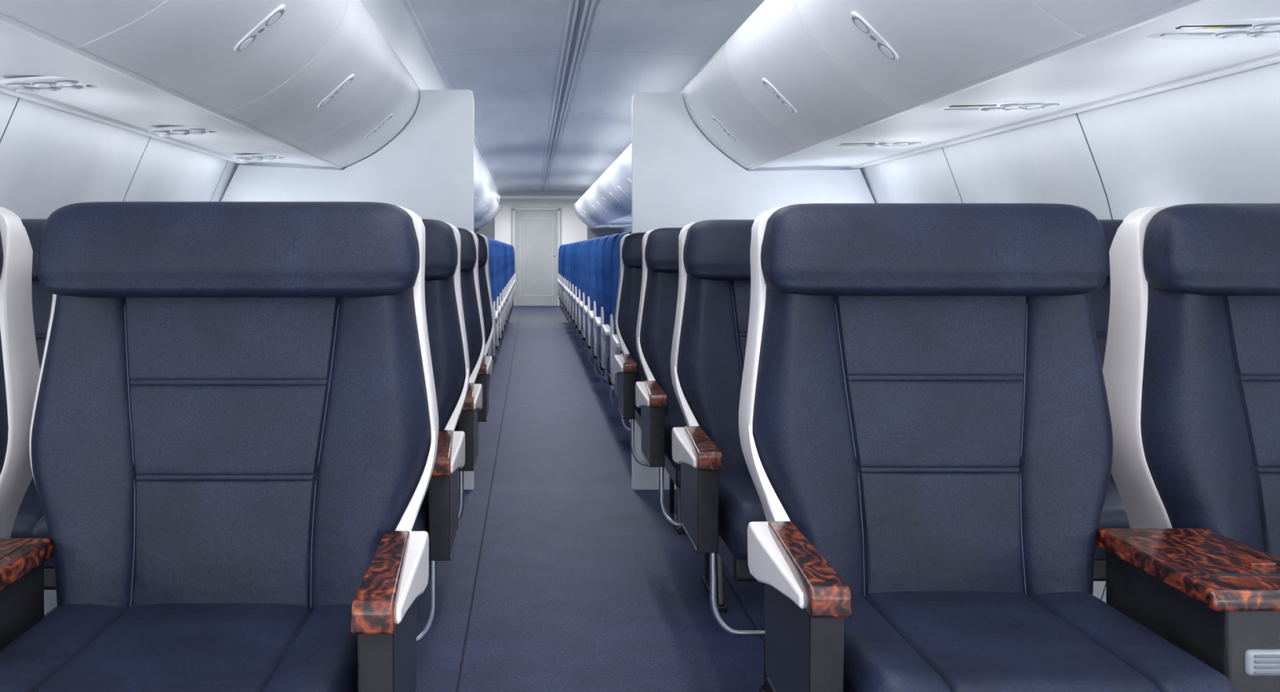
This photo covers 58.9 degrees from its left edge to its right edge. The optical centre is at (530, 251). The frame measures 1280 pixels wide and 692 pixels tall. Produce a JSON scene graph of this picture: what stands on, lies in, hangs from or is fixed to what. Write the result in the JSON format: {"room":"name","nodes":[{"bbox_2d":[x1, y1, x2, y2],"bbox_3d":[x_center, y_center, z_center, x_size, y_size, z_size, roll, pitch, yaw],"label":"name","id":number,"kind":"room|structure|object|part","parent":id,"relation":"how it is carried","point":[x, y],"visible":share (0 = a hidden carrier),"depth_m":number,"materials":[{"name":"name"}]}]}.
{"room":"aircraft cabin","nodes":[
{"label":"aircraft cabin","id":0,"kind":"room"},
{"bbox_2d":[0,92,241,615],"bbox_3d":[-1.100,0.015,10.600,0.961,2.170,24.200,0,0,0],"label":"wall","id":1,"kind":"structure","parent":0,"point":[51,159],"depth_m":3.56,"materials":[{"name":"plastic"}]},
{"bbox_2d":[0,75,97,93],"bbox_3d":[-1.090,-0.399,2.680,0.320,0.032,0.160,0,0,1],"label":"overhead service panel","id":2,"kind":"object","parent":1,"relation":"attached to","point":[46,84],"visible":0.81,"depth_m":2.64,"materials":[{"name":"white plastic"}]},
{"bbox_2d":[0,0,166,47],"bbox_3d":[-0.856,-0.584,1.625,0.688,0.392,1.030,0,0,0],"label":"bin","id":3,"kind":"object","parent":1,"relation":"attached to","point":[75,23],"visible":1,"depth_m":2.00,"materials":[{"name":"plastic"}]},
{"bbox_2d":[148,125,215,136],"bbox_3d":[-1.090,-0.399,3.715,0.320,0.032,0.160,0,0,1],"label":"overhead service panel","id":4,"kind":"object","parent":1,"relation":"attached to","point":[184,131],"visible":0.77,"depth_m":3.67,"materials":[{"name":"white"}]},
{"bbox_2d":[76,0,347,113],"bbox_3d":[-0.856,-0.584,2.660,0.688,0.392,1.030,0,0,0],"label":"bin","id":5,"kind":"object","parent":1,"relation":"attached to","point":[224,56],"visible":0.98,"depth_m":2.62,"materials":[{"name":"plastic"}]},
{"bbox_2d":[0,13,479,229],"bbox_3d":[-1.113,-0.428,8.950,0.503,0.094,20.900,0,0,0],"label":"overhead light panel","id":6,"kind":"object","parent":1,"relation":"attached to","point":[123,99],"depth_m":3.03,"materials":[{"name":"plastic"}]},
{"bbox_2d":[232,153,284,161],"bbox_3d":[-1.090,-0.399,4.750,0.320,0.032,0.160,0,0,1],"label":"overhead service panel","id":7,"kind":"object","parent":1,"relation":"attached to","point":[262,156],"visible":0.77,"depth_m":4.70,"materials":[{"name":"white"}]},
{"bbox_2d":[224,0,393,147],"bbox_3d":[-0.856,-0.584,3.695,0.688,0.392,1.030,0,0,0],"label":"bin","id":8,"kind":"object","parent":1,"relation":"attached to","point":[355,64],"visible":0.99,"depth_m":3.59,"materials":[{"name":"plastic"}]},
{"bbox_2d":[300,48,420,168],"bbox_3d":[-0.856,-0.584,4.730,0.688,0.392,1.030,0,0,0],"label":"bin","id":9,"kind":"object","parent":1,"relation":"attached to","point":[388,114],"visible":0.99,"depth_m":4.64,"materials":[{"name":"plastic"}]},
{"bbox_2d":[474,168,479,193],"bbox_3d":[-0.856,-0.584,10.940,0.688,0.392,1.030,0,0,0],"label":"bin","id":10,"kind":"object","parent":1,"relation":"attached to","point":[477,178],"visible":0.03,"depth_m":11.01,"materials":[{"name":"plastic"}]},
{"bbox_2d":[474,177,484,203],"bbox_3d":[-0.856,-0.584,11.975,0.688,0.392,1.030,0,0,0],"label":"bin","id":11,"kind":"object","parent":1,"relation":"attached to","point":[478,193],"visible":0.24,"depth_m":11.97,"materials":[{"name":"plastic"}]},
{"bbox_2d":[474,183,488,210],"bbox_3d":[-0.856,-0.584,13.010,0.688,0.392,1.030,0,0,0],"label":"bin","id":12,"kind":"object","parent":1,"relation":"attached to","point":[483,196],"visible":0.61,"depth_m":12.99,"materials":[{"name":"plastic"}]},
{"bbox_2d":[474,189,490,216],"bbox_3d":[-0.856,-0.584,14.045,0.688,0.392,1.030,0,0,0],"label":"bin","id":13,"kind":"object","parent":1,"relation":"attached to","point":[483,205],"visible":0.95,"depth_m":14.01,"materials":[{"name":"plastic"}]},
{"bbox_2d":[474,193,493,220],"bbox_3d":[-0.856,-0.584,15.080,0.688,0.392,1.030,0,0,0],"label":"bin","id":14,"kind":"object","parent":1,"relation":"attached to","point":[487,207],"visible":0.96,"depth_m":15.04,"materials":[{"name":"plastic"}]},
{"bbox_2d":[474,196,495,224],"bbox_3d":[-0.856,-0.584,16.115,0.688,0.392,1.030,0,0,0],"label":"bin","id":15,"kind":"object","parent":1,"relation":"attached to","point":[487,213],"visible":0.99,"depth_m":16.08,"materials":[{"name":"plastic"}]},
{"bbox_2d":[474,200,497,226],"bbox_3d":[-0.856,-0.584,17.150,0.688,0.392,1.030,0,0,0],"label":"bin","id":16,"kind":"object","parent":1,"relation":"attached to","point":[494,211],"visible":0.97,"depth_m":17.12,"materials":[{"name":"plastic"}]},
{"bbox_2d":[475,202,499,227],"bbox_3d":[-0.856,-0.584,18.185,0.688,0.392,1.030,0,0,0],"label":"bin","id":17,"kind":"object","parent":1,"relation":"attached to","point":[495,215],"visible":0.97,"depth_m":18.14,"materials":[{"name":"plastic"}]},
{"bbox_2d":[44,306,764,691],"bbox_3d":[0.075,1.125,10.600,3.350,0.050,24.200,0,0,0],"label":"floor","id":18,"kind":"structure","parent":0,"point":[584,584],"depth_m":3.88,"materials":[{"name":"carpet"}]},
{"bbox_2d":[0,206,39,537],"bbox_3d":[-1.142,0.510,1.645,0.646,1.180,0.661,0,0,0],"label":"seat","id":19,"kind":"object","parent":18,"relation":"on","point":[20,369],"visible":0.92,"depth_m":1.83,"materials":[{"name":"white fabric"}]},
{"bbox_2d":[0,537,53,651],"bbox_3d":[-0.807,0.764,1.546,0.197,0.671,0.332,0,0,0],"label":"console","id":20,"kind":"object","parent":18,"relation":"on","point":[22,560],"visible":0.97,"depth_m":1.62,"materials":[{"name":"brown wood"}]},
{"bbox_2d":[10,218,56,590],"bbox_3d":[-1.142,0.510,2.595,0.646,1.180,0.661,0,0,0],"label":"seat","id":21,"kind":"object","parent":18,"relation":"on","point":[30,521],"visible":0.05,"depth_m":2.67,"materials":[{"name":"blue fabric"}]},
{"bbox_2d":[0,201,438,691],"bbox_3d":[-0.473,0.510,1.645,0.646,1.180,0.661,0,0,0],"label":"seat","id":22,"kind":"object","parent":18,"relation":"on","point":[233,430],"visible":1,"depth_m":1.73,"materials":[{"name":"blue fabric"}]},
{"bbox_2d":[411,218,469,643],"bbox_3d":[-0.473,0.510,2.595,0.646,1.180,0.661,0,0,0],"label":"seat","id":23,"kind":"object","parent":18,"relation":"on","point":[437,514],"visible":0.26,"depth_m":2.67,"materials":[{"name":"blue fabric"}]},
{"bbox_2d":[453,227,484,522],"bbox_3d":[-0.473,0.510,3.545,0.646,1.180,0.661,0,0,0],"label":"seat","id":24,"kind":"object","parent":18,"relation":"on","point":[467,422],"visible":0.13,"depth_m":3.63,"materials":[{"name":"blue fabric"}]},
{"bbox_2d":[474,232,494,453],"bbox_3d":[-0.473,0.510,4.495,0.646,1.180,0.661,0,0,0],"label":"seat","id":25,"kind":"object","parent":18,"relation":"on","point":[485,371],"visible":0.12,"depth_m":4.59,"materials":[{"name":"white plastic"}]},
{"bbox_2d":[485,342,491,356],"bbox_3d":[-0.845,0.496,6.655,1.210,1.208,0.550,0,0,0],"label":"seat","id":26,"kind":"object","parent":18,"relation":"on","point":[489,352],"visible":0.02,"depth_m":6.70,"materials":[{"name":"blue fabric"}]},
{"bbox_2d":[485,236,495,384],"bbox_3d":[-0.845,0.496,7.455,1.210,1.208,0.550,0,0,0],"label":"seat","id":27,"kind":"object","parent":18,"relation":"on","point":[491,254],"visible":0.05,"depth_m":7.62,"materials":[{"name":"blue fabric"}]},
{"bbox_2d":[488,237,498,373],"bbox_3d":[-0.845,0.496,8.255,1.210,1.208,0.550,0,0,0],"label":"seat","id":28,"kind":"object","parent":18,"relation":"on","point":[493,246],"visible":0.11,"depth_m":8.41,"materials":[{"name":"blue fabric"}]},
{"bbox_2d":[490,238,501,364],"bbox_3d":[-0.845,0.496,9.055,1.210,1.208,0.550,0,0,0],"label":"seat","id":29,"kind":"object","parent":18,"relation":"on","point":[499,294],"visible":0.09,"depth_m":9.21,"materials":[{"name":"blue fabric"}]},
{"bbox_2d":[494,240,503,356],"bbox_3d":[-0.845,0.496,9.855,1.210,1.208,0.550,0,0,0],"label":"seat","id":30,"kind":"object","parent":18,"relation":"on","point":[497,242],"visible":0.09,"depth_m":10.01,"materials":[{"name":"blue fabric"}]},
{"bbox_2d":[496,240,506,347],"bbox_3d":[-0.845,0.496,10.655,1.210,1.208,0.550,0,0,0],"label":"seat","id":31,"kind":"object","parent":18,"relation":"on","point":[500,243],"visible":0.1,"depth_m":10.82,"materials":[{"name":"blue fabric"}]},
{"bbox_2d":[498,240,507,342],"bbox_3d":[-0.845,0.496,11.455,1.210,1.208,0.550,0,0,0],"label":"seat","id":32,"kind":"object","parent":18,"relation":"on","point":[504,247],"visible":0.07,"depth_m":11.62,"materials":[{"name":"blue fabric"}]},
{"bbox_2d":[501,241,508,335],"bbox_3d":[-0.845,0.496,12.255,1.210,1.208,0.550,0,0,0],"label":"seat","id":33,"kind":"object","parent":18,"relation":"on","point":[507,282],"visible":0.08,"depth_m":12.42,"materials":[{"name":"blue fabric"}]},
{"bbox_2d":[503,242,510,328],"bbox_3d":[-0.845,0.496,13.055,1.210,1.208,0.550,0,0,0],"label":"seat","id":34,"kind":"object","parent":18,"relation":"on","point":[508,280],"visible":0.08,"depth_m":13.21,"materials":[{"name":"blue fabric"}]},
{"bbox_2d":[506,244,511,323],"bbox_3d":[-0.845,0.496,13.855,1.210,1.208,0.550,0,0,0],"label":"seat","id":35,"kind":"object","parent":18,"relation":"on","point":[506,244],"visible":0.08,"depth_m":14.02,"materials":[{"name":"blue fabric"}]},
{"bbox_2d":[506,243,512,319],"bbox_3d":[-0.845,0.496,14.655,1.210,1.208,0.550,0,0,0],"label":"seat","id":36,"kind":"object","parent":18,"relation":"on","point":[511,277],"visible":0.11,"depth_m":14.81,"materials":[{"name":"blue fabric"}]},
{"bbox_2d":[508,244,513,317],"bbox_3d":[-0.845,0.496,15.455,1.210,1.208,0.550,0,0,0],"label":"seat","id":37,"kind":"object","parent":18,"relation":"on","point":[509,245],"visible":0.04,"depth_m":15.62,"materials":[{"name":"blue fabric"}]},
{"bbox_2d":[508,244,514,315],"bbox_3d":[-0.845,0.496,16.255,1.210,1.208,0.550,0,0,0],"label":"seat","id":38,"kind":"object","parent":18,"relation":"on","point":[508,244],"visible":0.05,"depth_m":16.42,"materials":[{"name":"blue fabric"}]},
{"bbox_2d":[511,245,515,310],"bbox_3d":[-0.845,0.496,17.055,1.210,1.208,0.550,0,0,0],"label":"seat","id":39,"kind":"object","parent":18,"relation":"on","point":[511,246],"visible":0.02,"depth_m":17.22,"materials":[{"name":"blue fabric"}]},
{"bbox_2d":[511,244,515,307],"bbox_3d":[-0.845,0.496,17.855,1.210,1.208,0.550,0,0,0],"label":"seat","id":40,"kind":"object","parent":18,"relation":"on","point":[511,245],"visible":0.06,"depth_m":18.02,"materials":[{"name":"blue fabric"}]},
{"bbox_2d":[220,89,875,489],"bbox_3d":[0.056,0.177,5.225,3.264,1.846,0.050,0,0,0],"label":"wall","id":41,"kind":"structure","parent":18,"relation":"on","point":[680,179],"depth_m":5.20,"materials":[{"name":"plastic"}]},
{"bbox_2d":[360,0,502,204],"bbox_3d":[-0.527,-0.902,9.000,0.065,0.275,21.000,0,0,0],"label":"ceiling light","id":42,"kind":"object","parent":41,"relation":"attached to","point":[396,20],"depth_m":5.07,"materials":[{"name":"white plastic"}]},
{"bbox_2d":[557,244,564,309],"bbox_3d":[1.035,0.496,17.875,1.210,1.208,0.550,0,0,0],"label":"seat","id":43,"kind":"object","parent":18,"relation":"on","point":[562,245],"visible":0.09,"depth_m":18.04,"materials":[{"name":"blue fabric"}]},
{"bbox_2d":[558,244,573,323],"bbox_3d":[1.035,0.496,17.075,1.210,1.208,0.550,0,0,0],"label":"seat","id":44,"kind":"object","parent":18,"relation":"on","point":[559,273],"visible":0.15,"depth_m":17.23,"materials":[{"name":"blue fabric"}]},
{"bbox_2d":[560,244,575,328],"bbox_3d":[1.035,0.496,16.275,1.210,1.208,0.550,0,0,0],"label":"seat","id":45,"kind":"object","parent":18,"relation":"on","point":[561,274],"visible":0.14,"depth_m":16.43,"materials":[{"name":"blue fabric"}]},
{"bbox_2d":[561,243,578,333],"bbox_3d":[1.035,0.496,15.475,1.210,1.208,0.550,0,0,0],"label":"seat","id":46,"kind":"object","parent":18,"relation":"on","point":[563,251],"visible":0.12,"depth_m":15.63,"materials":[{"name":"blue fabric"}]},
{"bbox_2d":[563,243,579,334],"bbox_3d":[1.035,0.496,14.675,1.210,1.208,0.550,0,0,0],"label":"seat","id":47,"kind":"object","parent":18,"relation":"on","point":[566,247],"visible":0.08,"depth_m":14.83,"materials":[{"name":"blue fabric"}]},
{"bbox_2d":[564,242,582,339],"bbox_3d":[1.035,0.496,13.875,1.210,1.208,0.550,0,0,0],"label":"seat","id":48,"kind":"object","parent":18,"relation":"on","point":[569,245],"visible":0.12,"depth_m":14.03,"materials":[{"name":"blue fabric"}]},
{"bbox_2d":[567,242,586,347],"bbox_3d":[1.035,0.496,13.075,1.210,1.208,0.550,0,0,0],"label":"seat","id":49,"kind":"object","parent":18,"relation":"on","point":[571,244],"visible":0.1,"depth_m":13.23,"materials":[{"name":"blue fabric"}]},
{"bbox_2d":[568,241,591,354],"bbox_3d":[1.035,0.496,12.275,1.210,1.208,0.550,0,0,0],"label":"seat","id":50,"kind":"object","parent":18,"relation":"on","point":[575,243],"visible":0.08,"depth_m":12.43,"materials":[{"name":"blue fabric"}]},
{"bbox_2d":[572,240,596,361],"bbox_3d":[1.035,0.496,11.475,1.210,1.208,0.550,0,0,0],"label":"seat","id":51,"kind":"object","parent":18,"relation":"on","point":[574,285],"visible":0.16,"depth_m":11.62,"materials":[{"name":"blue fabric"}]},
{"bbox_2d":[574,240,599,369],"bbox_3d":[1.035,0.496,10.675,1.210,1.208,0.550,0,0,0],"label":"seat","id":52,"kind":"object","parent":18,"relation":"on","point":[579,250],"visible":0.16,"depth_m":10.83,"materials":[{"name":"blue fabric"}]},
{"bbox_2d":[578,239,605,379],"bbox_3d":[1.035,0.496,9.875,1.210,1.208,0.550,0,0,0],"label":"seat","id":53,"kind":"object","parent":18,"relation":"on","point":[581,291],"visible":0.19,"depth_m":10.03,"materials":[{"name":"blue fabric"}]},
{"bbox_2d":[582,238,614,390],"bbox_3d":[1.035,0.496,9.075,1.210,1.208,0.550,0,0,0],"label":"seat","id":54,"kind":"object","parent":18,"relation":"on","point":[587,256],"visible":0.13,"depth_m":9.22,"materials":[{"name":"blue fabric"}]},
{"bbox_2d":[587,236,617,398],"bbox_3d":[1.035,0.496,8.275,1.210,1.208,0.550,0,0,0],"label":"seat","id":55,"kind":"object","parent":18,"relation":"on","point":[591,298],"visible":0.12,"depth_m":8.42,"materials":[{"name":"blue fabric"}]},
{"bbox_2d":[455,315,764,691],"bbox_3d":[-0.019,1.099,8.950,1.361,0.002,20.900,0,0,0],"label":"trim","id":56,"kind":"structure","parent":18,"relation":"on","point":[482,541],"depth_m":3.69,"materials":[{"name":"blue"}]},
{"bbox_2d":[600,233,620,408],"bbox_3d":[1.035,0.496,6.675,1.210,1.208,0.550,0,0,0],"label":"seat","id":57,"kind":"object","parent":18,"relation":"on","point":[606,310],"visible":0.13,"depth_m":6.82,"materials":[{"name":"blue fabric"}]},
{"bbox_2d":[593,235,631,422],"bbox_3d":[1.035,0.496,7.475,1.210,1.208,0.550,0,0,0],"label":"seat","id":58,"kind":"object","parent":18,"relation":"on","point":[598,303],"visible":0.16,"depth_m":7.62,"materials":[{"name":"blue fabric"}]},
{"bbox_2d":[609,231,631,431],"bbox_3d":[1.035,0.496,5.875,1.210,1.208,0.550,0,0,0],"label":"seat","id":59,"kind":"object","parent":18,"relation":"on","point":[615,348],"visible":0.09,"depth_m":6.03,"materials":[{"name":"blue fabric"}]},
{"bbox_2d":[613,232,684,533],"bbox_3d":[0.648,0.510,4.555,0.612,1.180,0.661,0,0,0],"label":"seat","id":60,"kind":"object","parent":18,"relation":"on","point":[628,369],"visible":0.26,"depth_m":4.63,"materials":[{"name":"blue fabric"}]},
{"bbox_2d":[635,227,764,612],"bbox_3d":[0.648,0.510,3.605,0.612,1.180,0.661,0,0,0],"label":"seat","id":61,"kind":"object","parent":18,"relation":"on","point":[661,411],"visible":0.2,"depth_m":3.67,"materials":[{"name":"blue fabric"}]},
{"bbox_2d":[670,219,773,691],"bbox_3d":[0.648,0.510,2.655,0.612,1.180,0.661,0,0,0],"label":"seat","id":62,"kind":"object","parent":18,"relation":"on","point":[720,499],"visible":0.35,"depth_m":2.73,"materials":[{"name":"blue fabric"}]},
{"bbox_2d":[738,203,1236,691],"bbox_3d":[0.648,0.510,1.705,0.612,1.180,0.661,0,0,0],"label":"seat","id":63,"kind":"object","parent":18,"relation":"on","point":[926,431],"visible":1,"depth_m":1.78,"materials":[{"name":"blue fabric"}]},
{"bbox_2d":[1088,219,1130,581],"bbox_3d":[1.297,0.510,2.655,0.612,1.180,0.661,0,0,0],"label":"seat","id":64,"kind":"object","parent":18,"relation":"on","point":[1113,514],"visible":0.02,"depth_m":2.73,"materials":[{"name":"blue fabric"}]},
{"bbox_2d":[1096,528,1279,691],"bbox_3d":[0.973,0.764,1.606,0.197,0.671,0.332,0,0,0],"label":"console","id":65,"kind":"object","parent":18,"relation":"on","point":[1213,596],"visible":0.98,"depth_m":1.55,"materials":[{"name":"brown wood"}]},
{"bbox_2d":[1102,203,1279,558],"bbox_3d":[1.297,0.510,1.705,0.612,1.180,0.661,0,0,0],"label":"seat","id":66,"kind":"object","parent":18,"relation":"on","point":[1191,367],"visible":0.86,"depth_m":1.80,"materials":[{"name":"blue fabric"}]},
{"bbox_2d":[474,217,494,239],"bbox_3d":[-1.085,0.025,19.500,0.930,2.150,0.100,0,0,0],"label":"wall","id":67,"kind":"structure","parent":0,"point":[487,230],"depth_m":19.45,"materials":[{"name":"grey plastic"}]},
{"bbox_2d":[494,199,586,306],"bbox_3d":[0.075,0.000,22.740,3.350,2.200,0.080,0,0,0],"label":"wall","id":68,"kind":"structure","parent":0,"point":[573,229],"depth_m":22.70,"materials":[{"name":"white plastic"}]},
{"bbox_2d":[511,207,560,306],"bbox_3d":[0.115,0.106,22.660,0.970,1.983,0.060,0,0,0],"label":"door","id":69,"kind":"structure","parent":68,"relation":"in","point":[535,231],"depth_m":22.66,"materials":[{"name":"grey plastic"}]},
{"bbox_2d":[408,0,764,199],"bbox_3d":[0.050,-1.043,10.600,2.900,0.075,24.200,0,0,0],"label":"ceiling","id":70,"kind":"structure","parent":0,"point":[508,53],"depth_m":6.27,"materials":[{"name":"grey plastic"}]},
{"bbox_2d":[540,0,595,191],"bbox_3d":[0.215,-1.044,9.000,0.102,0.016,21.000,0,0,0],"label":"trim","id":71,"kind":"structure","parent":70,"relation":"attached to","point":[580,6],"depth_m":6.40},
{"bbox_3d":[0.215,-1.044,9.000,0.102,0.016,21.000,0,0,0],"label":"ceiling rail","id":72,"kind":"part","parent":71,"relation":"part of","materials":[{"name":"white plastic"}]},
{"bbox_2d":[586,226,621,239],"bbox_3d":[1.340,0.025,19.500,0.720,2.150,0.100,0,0,0],"label":"wall","id":73,"kind":"structure","parent":0,"point":[591,233],"depth_m":19.45,"materials":[{"name":"grey plastic"}]},
{"bbox_2d":[500,191,585,195],"bbox_3d":[0.180,-1.010,19.560,1.680,0.100,0.120,0,0,0],"label":"header","id":74,"kind":"object","parent":73,"relation":"attached to","point":[521,193],"depth_m":19.50,"materials":[{"name":"grey plastic"}]},
{"bbox_2d":[619,62,1279,603],"bbox_3d":[1.356,0.015,10.600,0.672,2.170,24.200,0,0,0],"label":"wall","id":75,"kind":"structure","parent":0,"point":[1215,140],"depth_m":3.00,"materials":[{"name":"plastic"}]},
{"bbox_2d":[573,204,594,227],"bbox_3d":[1.012,-0.582,18.065,0.615,0.396,1.030,0,0,0],"label":"bin","id":76,"kind":"object","parent":75,"relation":"attached to","point":[575,211],"visible":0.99,"depth_m":18.03,"materials":[{"name":"plastic"}]},
{"bbox_2d":[575,200,597,226],"bbox_3d":[1.012,-0.582,17.030,0.615,0.396,1.030,0,0,0],"label":"bin","id":77,"kind":"object","parent":75,"relation":"attached to","point":[583,215],"visible":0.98,"depth_m":16.99,"materials":[{"name":"plastic"}]},
{"bbox_2d":[578,196,602,225],"bbox_3d":[1.012,-0.582,15.995,0.615,0.396,1.030,0,0,0],"label":"bin","id":78,"kind":"object","parent":75,"relation":"attached to","point":[584,209],"visible":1,"depth_m":15.96,"materials":[{"name":"plastic"}]},
{"bbox_2d":[582,192,608,223],"bbox_3d":[1.012,-0.582,14.960,0.615,0.396,1.030,0,0,0],"label":"bin","id":79,"kind":"object","parent":75,"relation":"attached to","point":[590,210],"visible":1,"depth_m":14.93,"materials":[{"name":"plastic"}]},
{"bbox_2d":[585,187,614,221],"bbox_3d":[1.012,-0.582,13.925,0.615,0.396,1.030,0,0,0],"label":"bin","id":80,"kind":"object","parent":75,"relation":"attached to","point":[588,197],"visible":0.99,"depth_m":13.88,"materials":[{"name":"plastic"}]},
{"bbox_2d":[590,182,621,218],"bbox_3d":[1.012,-0.582,12.890,0.615,0.396,1.030,0,0,0],"label":"bin","id":81,"kind":"object","parent":75,"relation":"attached to","point":[596,197],"visible":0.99,"depth_m":12.85,"materials":[{"name":"plastic"}]},
{"bbox_2d":[595,175,629,216],"bbox_3d":[1.012,-0.582,11.855,0.615,0.396,1.030,0,0,0],"label":"bin","id":82,"kind":"object","parent":75,"relation":"attached to","point":[600,190],"visible":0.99,"depth_m":11.82,"materials":[{"name":"plastic"}]},
{"bbox_2d":[600,168,631,213],"bbox_3d":[1.012,-0.582,10.820,0.615,0.396,1.030,0,0,0],"label":"bin","id":83,"kind":"object","parent":75,"relation":"attached to","point":[610,189],"visible":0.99,"depth_m":10.81,"materials":[{"name":"plastic"}]},
{"bbox_2d":[608,159,631,204],"bbox_3d":[1.012,-0.582,9.785,0.615,0.396,1.030,0,0,0],"label":"bin","id":84,"kind":"object","parent":75,"relation":"attached to","point":[622,188],"visible":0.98,"depth_m":9.79,"materials":[{"name":"plastic"}]},
{"bbox_2d":[616,147,631,189],"bbox_3d":[1.012,-0.582,8.750,0.615,0.396,1.030,0,0,0],"label":"bin","id":85,"kind":"object","parent":75,"relation":"attached to","point":[624,165],"visible":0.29,"depth_m":8.79,"materials":[{"name":"plastic"}]},
{"bbox_2d":[626,143,631,164],"bbox_3d":[1.012,-0.582,7.715,0.615,0.396,1.030,0,0,0],"label":"bin","id":86,"kind":"object","parent":75,"relation":"attached to","point":[629,148],"visible":0.02,"depth_m":8.09,"materials":[{"name":"plastic"}]},
{"bbox_2d":[679,84,750,168],"bbox_3d":[1.012,-0.582,5.645,0.615,0.396,1.030,0,0,0],"label":"bin","id":87,"kind":"object","parent":75,"relation":"attached to","point":[682,91],"visible":0.02,"depth_m":5.18,"materials":[{"name":"plastic"}]},
{"bbox_2d":[685,41,805,167],"bbox_3d":[1.012,-0.582,4.610,0.615,0.396,1.030,0,0,0],"label":"bin","id":88,"kind":"object","parent":75,"relation":"attached to","point":[716,100],"visible":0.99,"depth_m":4.52,"materials":[{"name":"plastic"}]},
{"bbox_2d":[724,0,898,145],"bbox_3d":[1.012,-0.582,3.575,0.615,0.396,1.030,0,0,0],"label":"bin","id":89,"kind":"object","parent":75,"relation":"attached to","point":[773,57],"visible":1,"depth_m":3.47,"materials":[{"name":"plastic"}]},
{"bbox_2d":[832,140,923,147],"bbox_3d":[1.250,-0.387,4.070,0.320,0.016,0.160,-1,0,0],"label":"overhead service panel","id":90,"kind":"object","parent":75,"relation":"attached to","point":[882,143],"visible":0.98,"depth_m":4.02,"materials":[{"name":"white"}]},
{"bbox_2d":[588,0,1279,229],"bbox_3d":[1.268,-0.416,8.950,0.543,0.078,20.900,0,0,0],"label":"overhead light panel","id":91,"kind":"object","parent":75,"relation":"attached to","point":[1118,64],"depth_m":2.60,"materials":[{"name":"plastic"}]},
{"bbox_2d":[794,0,1086,109],"bbox_3d":[1.012,-0.582,2.540,0.615,0.396,1.030,0,0,0],"label":"bin","id":92,"kind":"object","parent":75,"relation":"attached to","point":[906,53],"visible":1,"depth_m":2.53,"materials":[{"name":"plastic"}]},
{"bbox_2d":[935,101,1062,111],"bbox_3d":[1.250,-0.387,3.020,0.320,0.016,0.160,-1,0,0],"label":"overhead service panel","id":93,"kind":"object","parent":75,"relation":"attached to","point":[1010,106],"visible":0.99,"depth_m":2.98,"materials":[{"name":"white"}]},
{"bbox_2d":[1031,0,1184,37],"bbox_3d":[1.012,-0.582,1.505,0.615,0.396,1.030,0,0,0],"label":"bin","id":94,"kind":"object","parent":75,"relation":"attached to","point":[1087,18],"visible":1,"depth_m":1.92,"materials":[{"name":"plastic"}]},
{"bbox_2d":[1146,17,1279,39],"bbox_3d":[1.250,-0.387,1.970,0.320,0.016,0.160,-1,0,0],"label":"overhead service panel","id":95,"kind":"object","parent":75,"relation":"attached to","point":[1264,28],"visible":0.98,"depth_m":1.97,"materials":[{"name":"white plastic"}]}
]}

